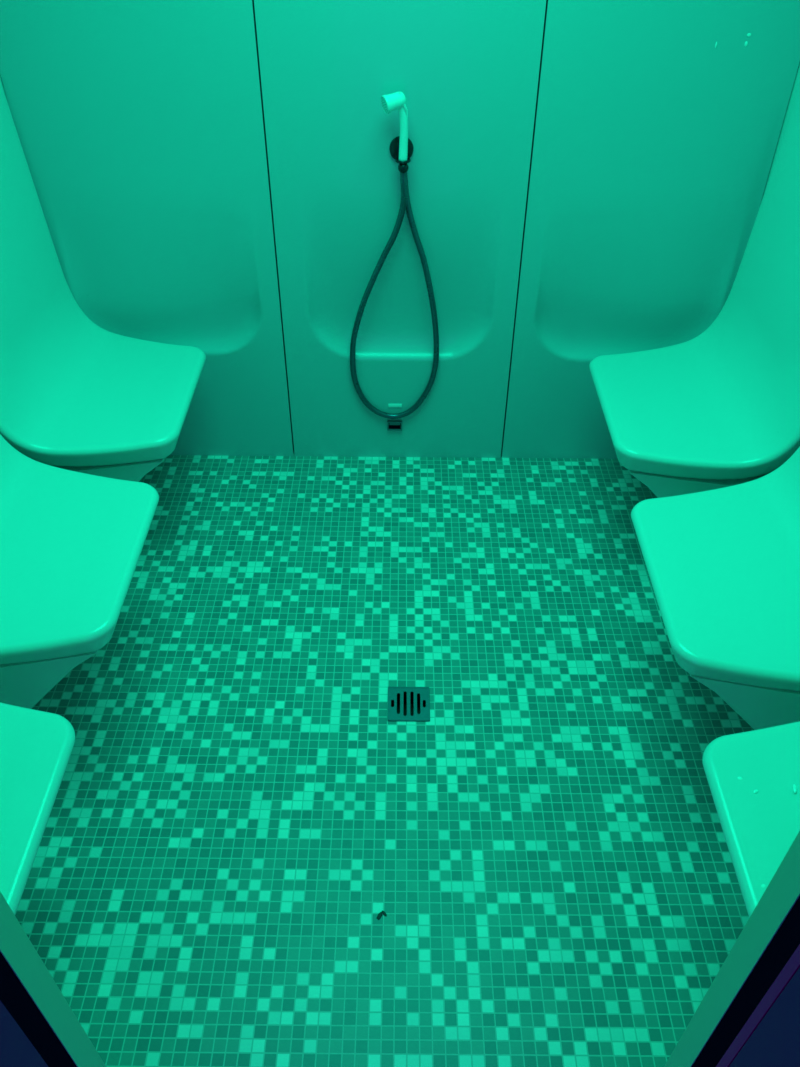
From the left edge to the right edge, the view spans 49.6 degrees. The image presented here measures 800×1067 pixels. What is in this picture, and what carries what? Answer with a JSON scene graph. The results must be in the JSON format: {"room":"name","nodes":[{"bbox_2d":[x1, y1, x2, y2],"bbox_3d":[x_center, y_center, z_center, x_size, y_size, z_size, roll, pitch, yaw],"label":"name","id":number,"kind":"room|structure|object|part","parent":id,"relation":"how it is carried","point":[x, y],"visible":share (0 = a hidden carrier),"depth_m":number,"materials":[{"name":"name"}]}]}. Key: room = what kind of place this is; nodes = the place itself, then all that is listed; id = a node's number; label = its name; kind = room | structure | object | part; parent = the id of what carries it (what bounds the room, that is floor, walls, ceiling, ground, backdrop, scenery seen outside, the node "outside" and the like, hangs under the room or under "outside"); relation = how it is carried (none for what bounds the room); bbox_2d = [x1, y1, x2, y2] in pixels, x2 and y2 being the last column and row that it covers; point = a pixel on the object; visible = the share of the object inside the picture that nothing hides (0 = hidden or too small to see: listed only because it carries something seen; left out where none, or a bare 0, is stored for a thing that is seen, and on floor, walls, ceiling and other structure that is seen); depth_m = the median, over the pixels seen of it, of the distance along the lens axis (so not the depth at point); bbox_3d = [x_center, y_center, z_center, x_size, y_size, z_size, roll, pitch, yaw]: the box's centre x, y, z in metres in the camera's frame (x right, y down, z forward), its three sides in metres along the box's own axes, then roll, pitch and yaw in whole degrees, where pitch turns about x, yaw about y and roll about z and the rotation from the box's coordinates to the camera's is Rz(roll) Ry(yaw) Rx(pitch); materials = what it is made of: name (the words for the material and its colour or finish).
{"room":"spa","nodes":[
{"label":"spa","id":0,"kind":"room"},
{"bbox_2d":[15,453,753,1066],"bbox_3d":[-0.018,0.416,2.116,2.040,0.060,2.118,0,41,0],"label":"floor","id":1,"kind":"structure","parent":0,"point":[238,806],"depth_m":1.90,"materials":[{"name":"green tile"}]},
{"bbox_2d":[0,702,74,914],"bbox_3d":[-0.770,0.367,1.230,0.435,1.160,0.638,0,41,0],"label":"seat","id":2,"kind":"object","parent":1,"relation":"on","point":[36,746],"visible":0.96,"depth_m":1.40,"materials":[{"name":"white plastic"}]},
{"bbox_2d":[0,434,158,708],"bbox_3d":[-0.767,-0.065,1.732,0.435,1.160,0.638,0,41,0],"label":"seat","id":3,"kind":"object","parent":1,"relation":"on","point":[72,542],"visible":1,"depth_m":1.79,"materials":[{"name":"white plastic"}]},
{"bbox_2d":[0,79,205,481],"bbox_3d":[-0.767,-0.486,2.222,0.429,1.160,0.638,0,41,0],"label":"seat","id":4,"kind":"object","parent":1,"relation":"on","point":[78,395],"visible":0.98,"depth_m":2.21,"materials":[{"name":"white plastic"}]},
{"bbox_3d":[-0.948,-0.676,2.060,0.063,0.663,0.638,0,41,0],"label":"backrest","id":5,"kind":"part","parent":4,"relation":"part of","materials":[{"name":"white plastic"}]},
{"bbox_3d":[-0.767,-0.385,2.309,0.429,0.156,0.633,0,41,0],"label":"seat","id":6,"kind":"part","parent":4,"relation":"part of","materials":[{"name":"white plastic"}]},
{"bbox_2d":[377,910,386,918],"bbox_3d":[-0.036,0.745,1.685,0.020,0.003,0.013,-29,49,-30],"label":"dirt fleck","id":7,"kind":"object","parent":1,"relation":"on","point":[380,914],"visible":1,"depth_m":1.69,"materials":[{"name":"grey"}]},
{"bbox_2d":[387,687,429,721],"bbox_3d":[0.021,0.427,2.092,0.101,0.055,0.101,0,41,0],"label":"floor drain","id":8,"kind":"object","parent":1,"relation":"in","point":[404,703],"visible":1,"depth_m":2.09,"materials":[{"name":"grey metal"}]},
{"bbox_2d":[589,87,799,497],"bbox_3d":[0.745,-0.452,2.197,0.426,1.160,0.638,0,41,0],"label":"seat","id":9,"kind":"object","parent":1,"relation":"on","point":[719,407],"visible":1,"depth_m":2.18,"materials":[{"name":"white plastic"}]},
{"bbox_3d":[0.744,-0.352,2.284,0.426,0.156,0.633,0,41,0],"label":"seat","id":10,"kind":"part","parent":9,"relation":"part of","materials":[{"name":"white plastic"}]},
{"bbox_3d":[0.928,-0.639,2.035,0.062,0.663,0.638,0,41,0],"label":"backrest","id":11,"kind":"part","parent":9,"relation":"part of","materials":[{"name":"white plastic"}]},
{"bbox_2d":[631,446,799,729],"bbox_3d":[0.736,-0.022,1.697,0.439,1.160,0.638,0,41,0],"label":"seat","id":12,"kind":"object","parent":1,"relation":"on","point":[723,564],"visible":1,"depth_m":1.75,"materials":[{"name":"white plastic"}]},
{"bbox_3d":[0.924,-0.209,1.535,0.064,0.663,0.638,0,41,0],"label":"backrest","id":13,"kind":"part","parent":12,"relation":"part of","materials":[{"name":"white plastic"}]},
{"bbox_2d":[702,721,799,917],"bbox_3d":[0.728,0.402,1.204,0.447,1.160,0.638,0,41,0],"label":"seat","id":14,"kind":"object","parent":1,"relation":"on","point":[759,829],"visible":0.66,"depth_m":1.38,"materials":[{"name":"white plastic"}]},
{"bbox_2d":[0,0,799,458],"bbox_3d":[-0.006,-1.145,2.122,1.940,2.300,0.066,0,41,0],"label":"wall","id":15,"kind":"structure","parent":0,"point":[587,179],"depth_m":2.28,"materials":[{"name":"grey plastic"}]},
{"bbox_3d":[-0.659,-1.143,2.114,0.630,2.300,0.045,0,41,0],"label":"wall panel","id":16,"kind":"part","parent":15,"relation":"part of","materials":[{"name":"grey plastic"}]},
{"bbox_2d":[387,420,401,430],"bbox_3d":[-0.017,-0.345,2.760,0.047,0.033,0.010,0,41,0],"label":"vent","id":17,"kind":"object","parent":15,"relation":"attached to","point":[392,425],"visible":1,"depth_m":2.76,"materials":[{"name":"grey"}]},
{"bbox_2d":[388,404,401,406],"bbox_3d":[-0.015,-0.402,2.716,0.043,0.013,0.002,0,41,0],"label":"wall label","id":18,"kind":"object","parent":15,"relation":"attached to","point":[389,405],"visible":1,"depth_m":2.71,"materials":[{"name":"white"}]},
{"bbox_3d":[-0.001,-1.138,2.114,0.677,2.300,0.045,0,41,0],"label":"wall panel","id":19,"kind":"part","parent":15,"relation":"part of","materials":[{"name":"grey plastic"}]},
{"bbox_2d":[389,136,413,163],"bbox_3d":[0.004,-0.966,2.192,0.062,0.062,0.062,0,41,0],"label":"holder","id":20,"kind":"object","parent":15,"relation":"attached to","point":[394,145],"visible":0.73,"depth_m":2.20,"materials":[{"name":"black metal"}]},
{"bbox_2d":[350,91,438,418],"bbox_3d":[-0.016,-0.706,2.399,0.268,0.960,0.083,0,41,0],"label":"shower","id":21,"kind":"object","parent":20,"relation":"hanging from","point":[392,102],"visible":1,"depth_m":2.40,"materials":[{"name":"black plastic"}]},
{"bbox_3d":[-0.001,-1.003,2.140,0.043,0.162,0.027,-14,43,-16],"label":"handle","id":22,"kind":"part","parent":21,"relation":"part of","materials":[{"name":"white plastic"}]},
{"bbox_3d":[0.010,-1.038,2.099,0.027,0.066,0.012,-24,46,-26],"label":"lever","id":23,"kind":"part","parent":21,"relation":"part of","materials":[{"name":"white plastic"}]},
{"bbox_3d":[0.652,-1.133,2.114,0.620,2.300,0.045,0,41,0],"label":"wall panel","id":24,"kind":"part","parent":15,"relation":"part of","materials":[{"name":"grey plastic"}]},
{"bbox_2d":[0,831,799,1066],"bbox_3d":[-0.016,0.182,0.578,2.040,2.300,0.030,0,41,0],"label":"door frame","id":25,"kind":"structure","parent":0,"point":[782,892],"depth_m":0.75,"materials":[{"name":"green"}]},
{"bbox_2d":[0,896,799,1066],"bbox_3d":[-0.016,0.349,0.568,0.806,2.180,0.205,0,41,0],"label":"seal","id":26,"kind":"structure","parent":25,"relation":"in","point":[760,1027],"depth_m":0.70,"materials":[{"name":"black metal"}]},
{"bbox_2d":[760,63,799,204],"bbox_3d":[0.984,-0.491,1.370,0.050,2.300,2.058,0,41,0],"label":"wall","id":27,"kind":"structure","parent":0,"point":[796,85],"depth_m":2.15,"materials":[{"name":"white plastic"}]}
]}

